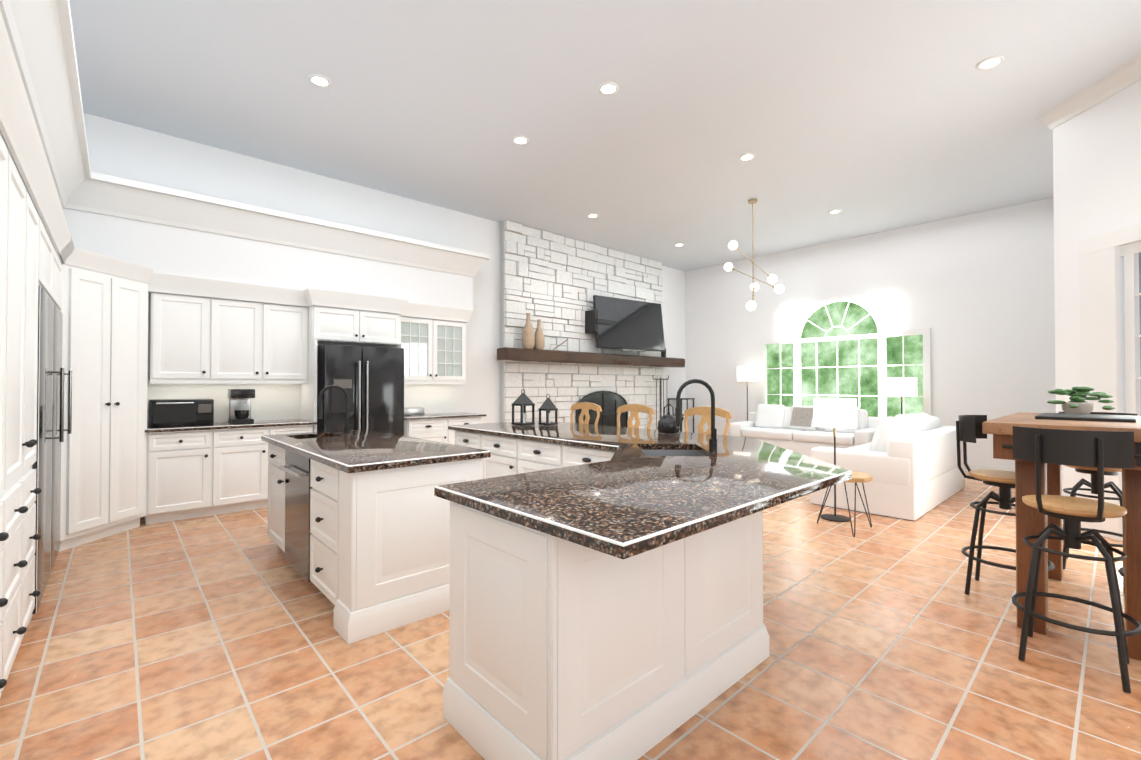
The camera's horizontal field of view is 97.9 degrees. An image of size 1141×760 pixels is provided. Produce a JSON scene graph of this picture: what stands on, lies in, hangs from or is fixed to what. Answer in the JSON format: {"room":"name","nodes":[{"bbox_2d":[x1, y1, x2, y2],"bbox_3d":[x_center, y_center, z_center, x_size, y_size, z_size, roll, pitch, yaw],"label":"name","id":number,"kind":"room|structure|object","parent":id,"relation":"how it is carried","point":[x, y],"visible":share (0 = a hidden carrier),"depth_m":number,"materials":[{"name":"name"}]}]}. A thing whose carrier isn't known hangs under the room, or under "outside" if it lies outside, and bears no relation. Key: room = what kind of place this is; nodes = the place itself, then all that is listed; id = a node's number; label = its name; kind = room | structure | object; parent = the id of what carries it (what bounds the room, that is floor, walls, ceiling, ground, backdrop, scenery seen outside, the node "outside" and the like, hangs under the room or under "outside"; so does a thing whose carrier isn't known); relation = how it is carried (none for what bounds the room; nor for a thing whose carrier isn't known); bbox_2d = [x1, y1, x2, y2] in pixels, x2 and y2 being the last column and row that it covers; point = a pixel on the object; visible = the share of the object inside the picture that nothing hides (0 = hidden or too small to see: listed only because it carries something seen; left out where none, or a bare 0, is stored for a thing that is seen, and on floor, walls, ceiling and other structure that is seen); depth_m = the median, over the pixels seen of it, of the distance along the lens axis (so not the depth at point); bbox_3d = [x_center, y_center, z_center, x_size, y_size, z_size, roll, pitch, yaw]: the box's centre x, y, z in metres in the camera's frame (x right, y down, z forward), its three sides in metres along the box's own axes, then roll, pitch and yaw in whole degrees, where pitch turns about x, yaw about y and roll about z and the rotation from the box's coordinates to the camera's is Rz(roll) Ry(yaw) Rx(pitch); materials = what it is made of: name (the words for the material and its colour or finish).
{"room":"kitchen and living room","nodes":[
{"label":"kitchen and living room","id":0,"kind":"room"},
{"bbox_2d":[84,113,684,431],"bbox_3d":[-1.341,-0.581,8.021,11.000,4.000,0.100,1,-1,-42],"label":"wall","id":1,"kind":"structure","parent":0,"point":[125,151],"depth_m":6.56,"materials":[{"name":"white paint"}]},
{"bbox_2d":[152,268,472,382],"bbox_3d":[-2.857,-0.516,6.159,3.650,1.050,0.590,1,-1,-42],"label":"upper cabinet","id":2,"kind":"object","parent":1,"relation":"attached to","point":[195,339],"depth_m":5.66,"materials":[{"name":"white wood"}]},
{"bbox_2d":[92,172,490,309],"bbox_3d":[-2.930,-1.447,6.105,4.223,0.810,0.593,1,-1,-42],"label":"trim","id":3,"kind":"structure","parent":2,"relation":"on","point":[161,229],"depth_m":5.49,"materials":[{"name":"white paint"}]},
{"bbox_2d":[0,471,1140,759],"bbox_3d":[2.471,1.405,3.964,12.000,0.060,12.000,1,-1,-42],"label":"floor","id":4,"kind":"structure","parent":0,"point":[214,637],"depth_m":2.39,"materials":[{"name":"tile"}]},
{"bbox_2d":[0,59,19,696],"bbox_3d":[-2.152,0.129,1.393,0.668,2.436,1.066,1,-1,-42],"label":"tall cabinet","id":5,"kind":"object","parent":4,"relation":"on","point":[9,109],"depth_m":2.04,"materials":[{"name":"white wood"}]},
{"bbox_2d":[0,0,91,262],"bbox_3d":[-2.238,-1.497,1.596,0.793,0.810,8.193,1,-1,-42],"label":"trim","id":6,"kind":"structure","parent":5,"relation":"on","point":[40,32],"depth_m":2.96,"materials":[{"name":"white paint"}]},
{"bbox_2d":[16,115,47,654],"bbox_3d":[-2.870,0.137,2.181,0.668,2.436,1.065,1,-1,-42],"label":"tall cabinet","id":7,"kind":"object","parent":4,"relation":"on","point":[33,235],"depth_m":2.57,"materials":[{"name":"white wood"}]},
{"bbox_2d":[44,223,55,590],"bbox_3d":[-3.492,0.213,2.856,0.658,2.300,0.772,1,-1,-42],"label":"tall cabinet","id":8,"kind":"object","parent":4,"relation":"on","point":[50,391],"depth_m":3.29,"materials":[{"name":"white wood"}]},
{"bbox_2d":[52,243,67,568],"bbox_3d":[-4.012,0.219,3.427,0.658,2.300,0.773,1,-1,-42],"label":"tall cabinet","id":9,"kind":"object","parent":4,"relation":"on","point":[61,268],"depth_m":3.75,"materials":[{"name":"white wood"}]},
{"bbox_2d":[60,243,151,549],"bbox_3d":[-4.463,0.161,4.318,1.194,2.436,1.142,1,-1,-42],"label":"tall cabinet","id":10,"kind":"object","parent":4,"relation":"on","point":[88,453],"depth_m":4.27,"materials":[{"name":"white wood"}]},
{"bbox_2d":[152,425,215,523],"bbox_3d":[-4.015,0.947,5.075,0.500,0.880,0.609,1,-1,-42],"label":"base cabinet","id":11,"kind":"object","parent":4,"relation":"on","point":[181,456],"depth_m":4.86,"materials":[{"name":"white wood"}]},
{"bbox_2d":[148,398,213,427],"bbox_3d":[-3.994,0.331,5.096,0.510,0.270,0.397,1,-1,-42],"label":"microwave","id":12,"kind":"object","parent":11,"relation":"on","point":[179,412],"visible":1,"depth_m":4.96,"materials":[{"name":"black metal"}]},
{"bbox_2d":[208,423,271,514],"bbox_3d":[-3.645,0.951,5.412,0.500,0.880,0.609,1,-1,-42],"label":"base cabinet","id":13,"kind":"object","parent":4,"relation":"on","point":[240,462],"depth_m":5.19,"materials":[{"name":"white wood"}]},
{"bbox_2d":[228,389,254,423],"bbox_3d":[-3.629,0.285,5.475,0.220,0.370,0.250,1,-1,-42],"label":"coffee maker","id":14,"kind":"object","parent":13,"relation":"on","point":[239,405],"visible":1,"depth_m":5.43,"materials":[{"name":"black"}]},
{"bbox_2d":[268,419,315,434],"bbox_3d":[-3.298,0.954,5.728,0.440,0.880,0.609,1,-1,-42],"label":"base cabinet","id":15,"kind":"object","parent":4,"relation":"on","point":[277,428],"depth_m":5.51,"materials":[{"name":"white wood"}]},
{"bbox_2d":[317,344,403,435],"bbox_3d":[-2.657,0.499,6.173,0.920,1.800,0.812,1,-1,-42],"label":"fridge","id":16,"kind":"object","parent":4,"relation":"on","point":[370,380],"visible":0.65,"depth_m":5.87,"materials":[{"name":"black metal"}]},
{"bbox_2d":[265,441,486,643],"bbox_3d":[-1.534,0.931,3.588,0.878,0.879,2.052,1,-1,-42],"label":"kitchen island","id":17,"kind":"object","parent":4,"relation":"on","point":[359,528],"depth_m":2.82,"materials":[{"name":"white wood"}]},
{"bbox_2d":[261,429,490,472],"bbox_3d":[-1.527,0.471,3.610,0.860,0.040,2.095,1,-1,-42],"label":"island countertop","id":18,"kind":"structure","parent":17,"relation":"on","point":[364,450],"depth_m":3.19,"materials":[{"name":"brown stone"}]},
{"bbox_2d":[404,415,451,443],"bbox_3d":[-2.085,0.966,6.810,0.570,0.880,0.643,1,-1,-42],"label":"base cabinet","id":19,"kind":"object","parent":4,"relation":"on","point":[427,427],"depth_m":6.61,"materials":[{"name":"white wood"}]},
{"bbox_2d":[404,407,424,415],"bbox_3d":[-2.208,0.435,6.869,0.340,0.100,0.140,1,-1,-42],"label":"radio","id":20,"kind":"object","parent":19,"relation":"on","point":[415,411],"visible":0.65,"depth_m":6.83,"materials":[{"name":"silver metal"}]},
{"bbox_2d":[444,415,485,444],"bbox_3d":[-1.663,0.970,7.194,0.570,0.880,0.643,1,-1,-42],"label":"base cabinet","id":21,"kind":"object","parent":4,"relation":"on","point":[456,419],"depth_m":6.95,"materials":[{"name":"white wood"}]},
{"bbox_2d":[434,487,689,759],"bbox_3d":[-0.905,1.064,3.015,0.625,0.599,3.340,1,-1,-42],"label":"base cabinet","id":22,"kind":"object","parent":4,"relation":"on","point":[606,592],"depth_m":1.72,"materials":[{"name":"white wood"}]},
{"bbox_2d":[570,402,601,424],"bbox_3d":[0.006,0.818,5.405,0.467,1.146,0.490,1,-1,-42],"label":"stool","id":23,"kind":"object","parent":4,"relation":"on","point":[585,407],"visible":0.31,"depth_m":5.53,"materials":[{"name":"brown wood"}]},
{"bbox_2d":[497,220,684,429],"bbox_3d":[0.671,-0.566,9.317,4.680,3.998,0.680,1,-1,-42],"label":"stone fireplace","id":24,"kind":"object","parent":4,"relation":"on","point":[581,321],"visible":0.88,"depth_m":9.01,"materials":[{"name":"grey stone"}]},
{"bbox_2d":[497,347,684,366],"bbox_3d":[0.667,-0.390,9.320,4.680,0.203,0.310,1,-1,-42],"label":"mantel shelf","id":25,"kind":"object","parent":24,"relation":"attached to","point":[510,355],"depth_m":8.80,"materials":[{"name":"brown wood"}]},
{"bbox_2d":[585,295,664,351],"bbox_3d":[1.096,-1.050,9.579,1.793,1.005,0.487,1,-1,-42],"label":"tv","id":26,"kind":"object","parent":24,"relation":"on","point":[616,324],"depth_m":9.42,"materials":[{"name":"black plastic"}]},
{"bbox_2d":[435,467,765,717],"bbox_3d":[-0.430,1.069,3.448,0.660,0.599,3.340,1,-1,-42],"label":"base cabinet","id":27,"kind":"object","parent":4,"relation":"on","point":[724,561],"depth_m":2.07,"materials":[{"name":"white wood"}]},
{"bbox_2d":[617,404,654,428],"bbox_3d":[0.491,0.812,4.873,0.467,1.146,0.490,1,-1,-42],"label":"stool","id":28,"kind":"object","parent":4,"relation":"on","point":[634,409],"visible":0.21,"depth_m":5.00,"materials":[{"name":"brown wood"}]},
{"bbox_2d":[483,463,793,658],"bbox_3d":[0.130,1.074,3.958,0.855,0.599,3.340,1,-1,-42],"label":"base cabinet","id":29,"kind":"object","parent":4,"relation":"on","point":[738,505],"depth_m":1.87,"materials":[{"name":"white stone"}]},
{"bbox_2d":[511,389,534,425],"bbox_3d":[-0.495,0.282,5.197,0.284,0.370,0.284,1,-1,-42],"label":"lantern","id":30,"kind":"object","parent":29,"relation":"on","point":[522,400],"visible":1,"depth_m":5.15,"materials":[{"name":"black metal"}]},
{"bbox_2d":[538,394,557,424],"bbox_3d":[-0.233,0.307,5.192,0.243,0.320,0.243,1,-1,-42],"label":"lantern","id":31,"kind":"object","parent":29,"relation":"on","point":[547,405],"visible":1,"depth_m":5.14,"materials":[{"name":"black metal"}]},
{"bbox_2d":[657,403,683,432],"bbox_3d":[0.879,0.330,4.327,0.200,0.254,0.257,1,-1,-42],"label":"kettle","id":32,"kind":"object","parent":29,"relation":"on","point":[666,423],"visible":0.98,"depth_m":4.28,"materials":[{"name":"black metal"}]},
{"bbox_2d":[653,375,668,429],"bbox_3d":[1.883,0.673,10.335,0.554,1.543,0.280,1,-1,-42],"label":"fireplace tools","id":33,"kind":"object","parent":4,"relation":"on","point":[660,379],"visible":0.56,"depth_m":10.33,"materials":[{"name":"grey metal"}]},
{"bbox_2d":[667,398,694,432],"bbox_3d":[2.461,0.930,11.049,0.520,1.045,0.360,1,-1,-42],"label":"stand","id":34,"kind":"object","parent":4,"relation":"on","point":[681,399],"visible":0.46,"depth_m":10.93,"materials":[{"name":"black metal"}]},
{"bbox_2d":[683,406,732,434],"bbox_3d":[1.050,0.806,4.259,0.467,1.146,0.490,1,-1,-42],"label":"stool","id":35,"kind":"object","parent":4,"relation":"on","point":[705,412],"visible":0.27,"depth_m":4.41,"materials":[{"name":"brown wood"}]},
{"bbox_2d":[737,366,757,420],"bbox_3d":[3.624,0.583,10.177,0.400,1.720,0.400,1,-1,-42],"label":"floor lamp","id":36,"kind":"object","parent":4,"relation":"on","point":[747,373],"visible":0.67,"depth_m":10.02,"materials":[{"name":"white fabric"}]},
{"bbox_2d":[729,404,884,456],"bbox_3d":[4.144,0.941,8.807,1.010,0.973,2.400,1,-1,-42],"label":"sofa","id":37,"kind":"object","parent":4,"relation":"on","point":[794,429],"visible":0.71,"depth_m":8.68,"materials":[{"name":"white fabric"}]},
{"bbox_2d":[814,398,856,521],"bbox_3d":[2.644,0.785,4.968,0.380,1.200,0.380,1,-1,-42],"label":"floor lamp","id":38,"kind":"object","parent":4,"relation":"on","point":[834,413],"visible":0.98,"depth_m":4.84,"materials":[{"name":"white fabric"}]},
{"bbox_2d":[817,471,871,536],"bbox_3d":[2.527,1.123,4.603,0.465,0.514,0.465,1,-1,-42],"label":"side table","id":39,"kind":"object","parent":4,"relation":"on","point":[860,477],"visible":0.52,"depth_m":4.45,"materials":[{"name":"brown wood"}]},
{"bbox_2d":[810,412,964,520],"bbox_3d":[3.912,0.903,6.026,2.400,0.988,1.020,1,-1,-42],"label":"sofa","id":40,"kind":"object","parent":4,"relation":"on","point":[907,463],"visible":0.85,"depth_m":5.23,"materials":[{"name":"white fabric"}]},
{"bbox_2d":[886,377,916,413],"bbox_3d":[5.387,0.690,8.076,0.420,1.460,0.420,1,-1,-42],"label":"floor lamp","id":41,"kind":"object","parent":4,"relation":"on","point":[901,386],"visible":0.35,"depth_m":7.92,"materials":[{"name":"white fabric"}]},
{"bbox_2d":[956,415,1054,594],"bbox_3d":[2.755,0.798,3.153,0.446,1.125,0.454,1,-1,-42],"label":"metal bar stool","id":42,"kind":"object","parent":4,"relation":"on","point":[968,428],"visible":0.6,"depth_m":3.16,"materials":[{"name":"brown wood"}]},
{"bbox_2d":[982,386,1140,660],"bbox_3d":[3.090,0.701,2.966,1.523,1.324,0.760,1,-1,-42],"label":"table","id":43,"kind":"object","parent":4,"relation":"on","point":[1077,409],"visible":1,"depth_m":2.69,"materials":[{"name":"brown wood"}]},
{"bbox_2d":[1047,386,1114,413],"bbox_3d":[3.488,0.141,3.406,0.350,0.193,0.336,1,-1,-42],"label":"plant","id":44,"kind":"object","parent":43,"relation":"on","point":[1077,405],"depth_m":3.36,"materials":[{"name":"green plant"}]},
{"bbox_2d":[1035,413,1135,421],"bbox_3d":[3.116,0.225,3.009,0.550,0.017,0.400,1,-1,-42],"label":"tray","id":45,"kind":"object","parent":43,"relation":"on","point":[1044,416],"depth_m":2.91,"materials":[{"name":"grey metal"}]},
{"bbox_2d":[1011,426,1140,692],"bbox_3d":[2.415,0.790,2.391,0.454,1.125,0.446,1,-1,-42],"label":"metal bar stool","id":46,"kind":"object","parent":4,"relation":"on","point":[1100,450],"visible":1,"depth_m":2.30,"materials":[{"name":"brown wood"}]},
{"bbox_2d":[1059,412,1137,568],"bbox_3d":[3.800,0.803,3.586,0.454,1.125,0.446,1,-1,-42],"label":"metal bar stool","id":47,"kind":"object","parent":4,"relation":"on","point":[1113,486],"visible":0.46,"depth_m":3.57,"materials":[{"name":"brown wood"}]},
{"bbox_2d":[1118,567,1124,576],"bbox_3d":[3.373,0.794,2.757,0.446,1.125,0.454,1,-1,-42],"label":"metal bar stool","id":48,"kind":"object","parent":4,"relation":"on","point":[1121,570],"visible":0.19,"depth_m":2.90,"materials":[{"name":"black metal"}]},
{"bbox_2d":[69,0,1140,270],"bbox_3d":[2.471,-2.655,4.008,12.000,0.060,12.000,1,-1,-42],"label":"ceiling","id":49,"kind":"structure","parent":0,"point":[871,116],"depth_m":4.64,"materials":[{"name":"white paint"}]},
{"bbox_2d":[308,74,331,87],"bbox_3d":[-2.193,-2.615,4.346,0.186,0.011,0.186,-1,-1,39],"label":"recessed light","id":50,"kind":"object","parent":49,"relation":"in","point":[318,80],"depth_m":4.34,"materials":[{"name":"white"}]},
{"bbox_2d":[512,136,528,144],"bbox_3d":[-0.544,-2.603,5.401,0.186,0.011,0.186,0,-1,3],"label":"recessed light","id":51,"kind":"object","parent":49,"relation":"in","point":[519,140],"depth_m":5.40,"materials":[{"name":"white"}]},
{"bbox_2d":[587,214,598,217],"bbox_3d":[0.354,-2.577,7.801,0.186,0.011,0.186,-1,-1,39],"label":"recessed light","id":52,"kind":"object","parent":49,"relation":"in","point":[589,215],"depth_m":7.78,"materials":[{"name":"white"}]},
{"bbox_2d":[598,82,618,95],"bbox_3d":[0.340,-2.614,4.461,0.186,0.011,0.186,-1,-1,39],"label":"recessed light","id":53,"kind":"object","parent":49,"relation":"in","point":[605,88],"depth_m":4.45,"materials":[{"name":"white"}]},
{"bbox_2d":[738,153,754,160],"bbox_3d":[2.059,-2.599,5.797,0.186,0.011,0.186,-1,-1,39],"label":"recessed light","id":54,"kind":"object","parent":49,"relation":"in","point":[748,156],"depth_m":5.79,"materials":[{"name":"white"}]},
{"bbox_2d":[724,199,783,310],"bbox_3d":[2.624,-1.751,7.141,1.160,1.670,0.838,1,-1,-42],"label":"chandelier","id":55,"kind":"object","parent":49,"relation":"hanging from","point":[772,278],"visible":1,"depth_m":7.13,"materials":[{"name":"white glass"}]},
{"bbox_2d":[828,209,841,213],"bbox_3d":[4.055,-2.579,7.615,0.186,0.011,0.186,-1,-1,39],"label":"recessed light","id":56,"kind":"object","parent":49,"relation":"in","point":[835,211],"depth_m":7.60,"materials":[{"name":"white"}]},
{"bbox_2d":[976,55,1004,70],"bbox_3d":[3.466,-2.618,4.103,0.186,0.011,0.186,-1,-1,39],"label":"recessed light","id":57,"kind":"object","parent":49,"relation":"in","point":[991,62],"depth_m":4.09,"materials":[{"name":"white"}]},
{"bbox_2d":[674,379,717,442],"bbox_3d":[0.802,0.184,3.184,0.182,0.382,0.182,1,-1,-42],"label":"faucet","id":58,"kind":"object","parent":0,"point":[681,437],"depth_m":3.18,"materials":[{"name":"black metal"}]},
{"bbox_2d":[685,198,1055,467],"bbox_3d":[4.918,-0.568,9.258,0.120,4.000,6.700,1,-1,-42],"label":"wall","id":59,"kind":"structure","parent":0,"point":[975,292],"depth_m":8.04,"materials":[{"name":"white paint"}]},
{"bbox_2d":[760,295,930,416],"bbox_3d":[4.893,-0.321,9.165,0.160,2.485,2.940,1,-1,-42],"label":"window","id":60,"kind":"structure","parent":59,"relation":"in","point":[882,365],"depth_m":8.90,"materials":[{"name":"white wood"}]},
{"bbox_2d":[964,464,1014,471],"bbox_3d":[4.846,1.377,9.204,0.029,0.110,6.449,1,-1,-42],"label":"baseboard","id":61,"kind":"structure","parent":59,"relation":"attached to","point":[977,467],"depth_m":7.56,"materials":[{"name":"white wood"}]},
{"bbox_2d":[1053,80,1140,540],"bbox_3d":[4.687,-0.651,1.677,0.160,4.000,6.400,0,-1,3],"label":"wall","id":62,"kind":"structure","parent":0,"point":[1096,169],"depth_m":4.56,"materials":[{"name":"white paint"}]},
{"bbox_2d":[1036,56,1140,129],"bbox_3d":[4.593,-2.580,1.772,4.741,0.140,4.647,1,-1,-42],"label":"crown molding","id":63,"kind":"structure","parent":62,"relation":"attached to","point":[1117,81],"depth_m":4.44,"materials":[{"name":"white wood"}]},
{"bbox_2d":[1078,222,1140,540],"bbox_3d":[4.728,0.035,3.560,0.135,2.670,2.060,0,-1,3],"label":"window","id":64,"kind":"structure","parent":62,"relation":"in","point":[1098,255],"depth_m":4.33,"materials":[{"name":"white wood"}]},
{"label":"outside","id":65,"kind":"structure","parent":0,"visible":0},
{"bbox_2d":[767,253,1140,416],"bbox_3d":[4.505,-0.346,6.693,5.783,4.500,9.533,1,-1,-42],"label":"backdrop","id":66,"kind":"structure","parent":65,"point":[848,380],"depth_m":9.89,"materials":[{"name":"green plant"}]}
]}

